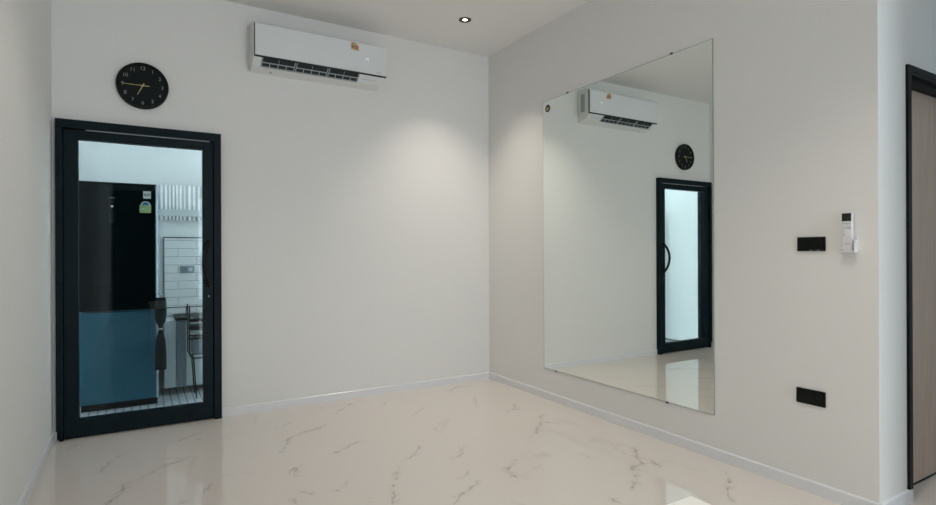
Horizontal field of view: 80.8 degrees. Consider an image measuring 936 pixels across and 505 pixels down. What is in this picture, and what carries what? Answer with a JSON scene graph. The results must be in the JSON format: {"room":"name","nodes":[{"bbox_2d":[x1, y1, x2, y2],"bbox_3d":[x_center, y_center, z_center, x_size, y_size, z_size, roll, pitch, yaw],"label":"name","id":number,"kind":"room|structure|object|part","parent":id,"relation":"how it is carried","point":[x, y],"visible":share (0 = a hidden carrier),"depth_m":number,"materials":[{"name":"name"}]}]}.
{"room":"empty living room","nodes":[
{"label":"empty living room","id":0,"kind":"room"},
{"bbox_2d":[0,0,52,504],"bbox_3d":[-0.348,-0.335,-0.481,0.123,3.072,9.530,0,0,-31],"label":"wall","id":1,"kind":"structure","parent":0,"point":[26,357],"depth_m":2.69,"materials":[{"name":"white paint"}]},
{"bbox_2d":[17,431,54,504],"bbox_3d":[-0.253,1.170,-0.500,0.012,0.062,9.407,0,0,-31],"label":"baseboard","id":2,"kind":"structure","parent":1,"relation":"attached to","point":[23,500],"depth_m":2.93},
{"bbox_2d":[79,141,201,387],"bbox_3d":[-2.022,-0.239,5.446,3.329,2.900,0.123,0,0,-31],"label":"wall","id":3,"kind":"structure","parent":0,"point":[98,161],"depth_m":4.91,"materials":[{"name":"white paint"}]},
{"bbox_2d":[158,184,201,220],"bbox_3d":[-2.303,-0.450,5.157,1.060,0.315,0.039,0,0,-31],"label":"curtain","id":4,"kind":"object","parent":3,"relation":"hanging from","point":[175,202],"visible":0.34,"depth_m":4.98,"materials":[{"name":"white fabric"}]},
{"bbox_2d":[163,237,201,313],"bbox_3d":[-2.128,0.205,5.301,1.416,0.693,0.014,0,0,-31],"label":"tile backsplash","id":5,"kind":"structure","parent":3,"relation":"attached to","point":[180,289],"depth_m":5.01,"materials":[{"name":"white tile"}]},
{"bbox_2d":[180,266,193,272],"bbox_3d":[-2.567,0.154,5.027,0.114,0.066,0.010,0,0,-31],"label":"socket","id":6,"kind":"object","parent":5,"relation":"attached to","point":[183,269],"visible":1,"depth_m":5.02,"materials":[{"name":"grey plastic"}]},
{"bbox_2d":[51,0,488,440],"bbox_3d":[-1.217,-0.329,4.479,3.474,3.072,0.123,0,0,-31],"label":"wall","id":7,"kind":"structure","parent":0,"point":[355,222],"depth_m":4.43,"materials":[{"name":"white paint"}]},
{"bbox_2d":[55,118,221,441],"bbox_3d":[-2.246,0.174,3.807,0.974,2.073,0.238,0,0,-31],"label":"door","id":8,"kind":"structure","parent":7,"relation":"in","point":[68,132],"depth_m":3.69,"materials":[{"name":"black metal"}]},
{"bbox_3d":[-1.873,0.079,3.939,0.038,0.357,0.095,0,0,-2],"label":"handle","id":9,"kind":"part","parent":8,"relation":"part of","materials":[{"name":"black plastic"}]},
{"bbox_2d":[116,62,168,109],"bbox_3d":[-2.236,-1.144,3.777,0.315,0.315,0.040,0,0,-31],"label":"wall clock","id":10,"kind":"object","parent":7,"relation":"attached to","point":[140,85],"visible":1,"depth_m":3.77,"materials":[{"name":"black plastic"}]},
{"bbox_2d":[249,20,385,91],"bbox_3d":[-1.159,-1.534,4.326,1.026,0.338,0.205,0,0,-31],"label":"air conditioner","id":11,"kind":"object","parent":7,"relation":"attached to","point":[274,50],"visible":1,"depth_m":4.23,"materials":[{"name":"white plastic"}]},
{"bbox_2d":[261,57,358,80],"bbox_3d":[-1.205,-1.410,4.246,0.747,0.050,0.073,0,0,-31],"label":"outlet","id":12,"kind":"object","parent":11,"relation":"attached to","point":[282,64],"depth_m":4.23,"materials":[{"name":"plastic"}]},
{"bbox_2d":[222,372,488,416],"bbox_3d":[-0.806,1.175,4.642,2.341,0.062,0.012,0,0,-31],"label":"baseboard","id":13,"kind":"structure","parent":7,"relation":"attached to","point":[237,410],"depth_m":4.52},
{"bbox_2d":[224,0,587,56],"bbox_3d":[2.341,-1.931,1.059,6.329,0.100,9.653,0,0,-31],"label":"ceiling","id":14,"kind":"structure","parent":0,"point":[494,25],"depth_m":4.35,"materials":[{"name":"white paint"}]},
{"bbox_2d":[459,17,470,22],"bbox_3d":[-0.024,-1.867,4.412,0.100,0.005,0.100,0,0,-31],"label":"recessed light","id":15,"kind":"object","parent":14,"relation":"in","point":[463,19],"visible":1,"depth_m":4.41,"materials":[{"name":"beige"}]},
{"bbox_2d":[26,379,935,504],"bbox_3d":[2.034,1.243,1.591,6.329,0.100,10.896,0,0,-31],"label":"floor","id":16,"kind":"structure","parent":0,"point":[485,441],"depth_m":3.17,"materials":[{"name":"stone"}]},
{"bbox_2d":[79,181,166,412],"bbox_3d":[-2.794,0.336,4.478,0.586,1.755,0.683,0,0,-31],"label":"refrigerator","id":17,"kind":"object","parent":16,"relation":"on","point":[119,240],"depth_m":4.27,"materials":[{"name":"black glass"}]},
{"bbox_3d":[-2.714,0.810,4.288,0.526,0.697,0.050,0,0,-31],"label":"fridge door","id":18,"kind":"part","parent":17,"relation":"part of","materials":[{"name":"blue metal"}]},
{"bbox_3d":[-2.717,-0.046,4.289,0.526,0.991,0.050,0,0,-31],"label":"fridge door","id":19,"kind":"part","parent":17,"relation":"part of","materials":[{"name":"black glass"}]},
{"bbox_3d":[-2.448,0.624,4.353,0.104,0.606,0.065,0,0,7],"label":"hanging apron","id":20,"kind":"part","parent":17,"relation":"part of","materials":[{"name":"black fabric"}]},
{"bbox_2d":[163,313,202,388],"bbox_3d":[-2.080,0.853,5.118,1.325,0.596,0.344,0,0,-31],"label":"base cabinet","id":21,"kind":"object","parent":16,"relation":"on","point":[178,373],"visible":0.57,"depth_m":4.70,"materials":[{"name":"grey plastic"}]},
{"bbox_3d":[-2.532,0.865,4.671,0.084,0.555,0.017,0,0,-31],"label":"cabinet door","id":22,"kind":"part","parent":21,"relation":"part of","materials":[{"name":"white"}]},
{"bbox_3d":[-2.462,0.865,4.713,0.072,0.555,0.017,0,0,-31],"label":"cabinet door","id":23,"kind":"part","parent":21,"relation":"part of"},
{"bbox_2d":[174,313,201,320],"bbox_3d":[-2.044,0.568,5.140,1.238,0.025,0.344,0,0,-31],"label":"countertop","id":24,"kind":"structure","parent":21,"relation":"on","point":[178,317],"depth_m":4.85,"materials":[{"name":"black plastic"}]},
{"bbox_2d":[167,306,201,315],"bbox_3d":[-2.388,0.504,4.754,0.465,0.108,0.192,0,0,-31],"label":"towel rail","id":25,"kind":"object","parent":24,"relation":"on","point":[183,306],"visible":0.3,"depth_m":4.66,"materials":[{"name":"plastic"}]},
{"bbox_3d":[-2.188,0.864,4.877,0.558,0.555,0.017,0,0,-31],"label":"cabinet door","id":26,"kind":"part","parent":21,"relation":"part of","materials":[{"name":"white"}]},
{"bbox_2d":[187,304,202,398],"bbox_3d":[-2.112,0.811,4.654,0.469,0.760,0.214,0,0,-31],"label":"trolley","id":27,"kind":"object","parent":16,"relation":"on","point":[197,340],"visible":0.42,"depth_m":4.50,"materials":[{"name":"black metal"}]},
{"bbox_3d":[-2.337,0.812,4.636,0.060,0.760,0.010,0,0,-31],"label":"post","id":28,"kind":"part","parent":27,"relation":"part of","materials":[{"name":"black plastic"}]},
{"bbox_3d":[-2.234,0.812,4.464,0.060,0.760,0.010,0,0,-31],"label":"post","id":29,"kind":"part","parent":27,"relation":"part of","materials":[{"name":"black plastic"}]},
{"bbox_2d":[187,324,201,330],"bbox_3d":[-2.112,0.619,4.654,0.469,0.029,0.214,0,0,-31],"label":"shelf","id":30,"kind":"object","parent":27,"relation":"attached to","point":[191,327],"depth_m":4.49,"materials":[{"name":"black metal"}]},
{"bbox_2d":[187,316,201,321],"bbox_3d":[-2.113,0.551,4.654,0.469,0.029,0.214,0,0,-31],"label":"shelf","id":31,"kind":"object","parent":27,"relation":"attached to","point":[189,318],"depth_m":4.49,"materials":[{"name":"black metal"}]},
{"bbox_2d":[187,334,202,339],"bbox_3d":[-2.112,0.701,4.654,0.469,0.014,0.214,0,0,-31],"label":"shelf","id":32,"kind":"object","parent":27,"relation":"attached to","point":[198,336],"depth_m":4.57,"materials":[{"name":"black metal"}]},
{"bbox_2d":[191,353,202,358],"bbox_3d":[-2.111,0.859,4.654,0.409,0.014,0.214,0,0,-31],"label":"shelf","id":33,"kind":"object","parent":27,"relation":"attached to","point":[192,357],"depth_m":4.49,"materials":[{"name":"metal"}]},
{"bbox_2d":[191,336,202,353],"bbox_3d":[-2.112,0.768,4.654,0.415,0.125,0.160,0,0,-31],"label":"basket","id":34,"kind":"object","parent":27,"relation":"on","point":[196,341],"depth_m":4.50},
{"bbox_2d":[667,496,710,504],"bbox_3d":[0.330,0.924,0.780,1.162,0.550,0.905,0,0,-31],"label":"table","id":35,"kind":"object","parent":16,"relation":"on","point":[690,500],"visible":1,"depth_m":1.43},
{"bbox_2d":[488,0,891,502],"bbox_3d":[1.080,-0.338,3.901,0.123,3.072,3.227,0,0,-31],"label":"wall","id":36,"kind":"structure","parent":0,"point":[802,91],"depth_m":2.91,"materials":[{"name":"white paint"}]},
{"bbox_2d":[543,38,714,414],"bbox_3d":[1.024,-0.147,3.864,0.012,2.205,1.567,0,0,-31],"label":"wall mirror","id":37,"kind":"object","parent":36,"relation":"attached to","point":[628,156],"visible":1,"depth_m":3.69,"materials":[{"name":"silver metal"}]},
{"bbox_2d":[489,372,882,504],"bbox_3d":[1.031,1.168,3.860,0.012,0.062,3.239,0,0,-31],"label":"baseboard","id":38,"kind":"structure","parent":36,"relation":"attached to","point":[830,493],"depth_m":3.22,"materials":[{"name":"white"}]},
{"bbox_2d":[796,387,825,407],"bbox_3d":[1.704,0.720,2.733,0.010,0.075,0.137,0,0,-31],"label":"wall socket","id":39,"kind":"object","parent":36,"relation":"attached to","point":[803,395],"visible":1,"depth_m":2.73,"materials":[{"name":"black plastic"}]},
{"bbox_2d":[797,237,825,250],"bbox_3d":[1.704,-0.042,2.728,0.012,0.070,0.132,0,0,-31],"label":"light switch","id":40,"kind":"object","parent":36,"relation":"attached to","point":[803,243],"visible":1,"depth_m":2.72,"materials":[{"name":"black plastic"}]},
{"bbox_2d":[840,235,857,251],"bbox_3d":[1.783,-0.040,2.572,0.036,0.080,0.061,0,0,-31],"label":"remote holder","id":41,"kind":"object","parent":36,"relation":"attached to","point":[855,236],"visible":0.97,"depth_m":2.55,"materials":[{"name":"white plastic"}]},
{"bbox_2d":[842,212,853,250],"bbox_3d":[1.779,-0.096,2.575,0.024,0.181,0.044,0,0,-31],"label":"remote control","id":42,"kind":"object","parent":41,"relation":"in","point":[847,218],"visible":1,"depth_m":2.56,"materials":[{"name":"white plastic"}]},
{"bbox_2d":[890,0,935,496],"bbox_3d":[3.049,-0.346,3.270,2.609,3.072,0.123,0,0,-31],"label":"wall","id":43,"kind":"structure","parent":0,"point":[912,22],"depth_m":2.60,"materials":[{"name":"white paint"}]},
{"bbox_2d":[881,489,912,504],"bbox_3d":[1.997,1.163,2.558,0.310,0.062,0.012,0,0,-31],"label":"baseboard","id":44,"kind":"structure","parent":43,"relation":"attached to","point":[905,497],"depth_m":2.57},
{"bbox_2d":[905,64,935,489],"bbox_3d":[2.502,0.146,2.934,1.014,2.092,0.136,0,0,-31],"label":"door","id":45,"kind":"structure","parent":43,"relation":"in","point":[920,84],"depth_m":2.87,"materials":[{"name":"brown plastic"}]}
]}

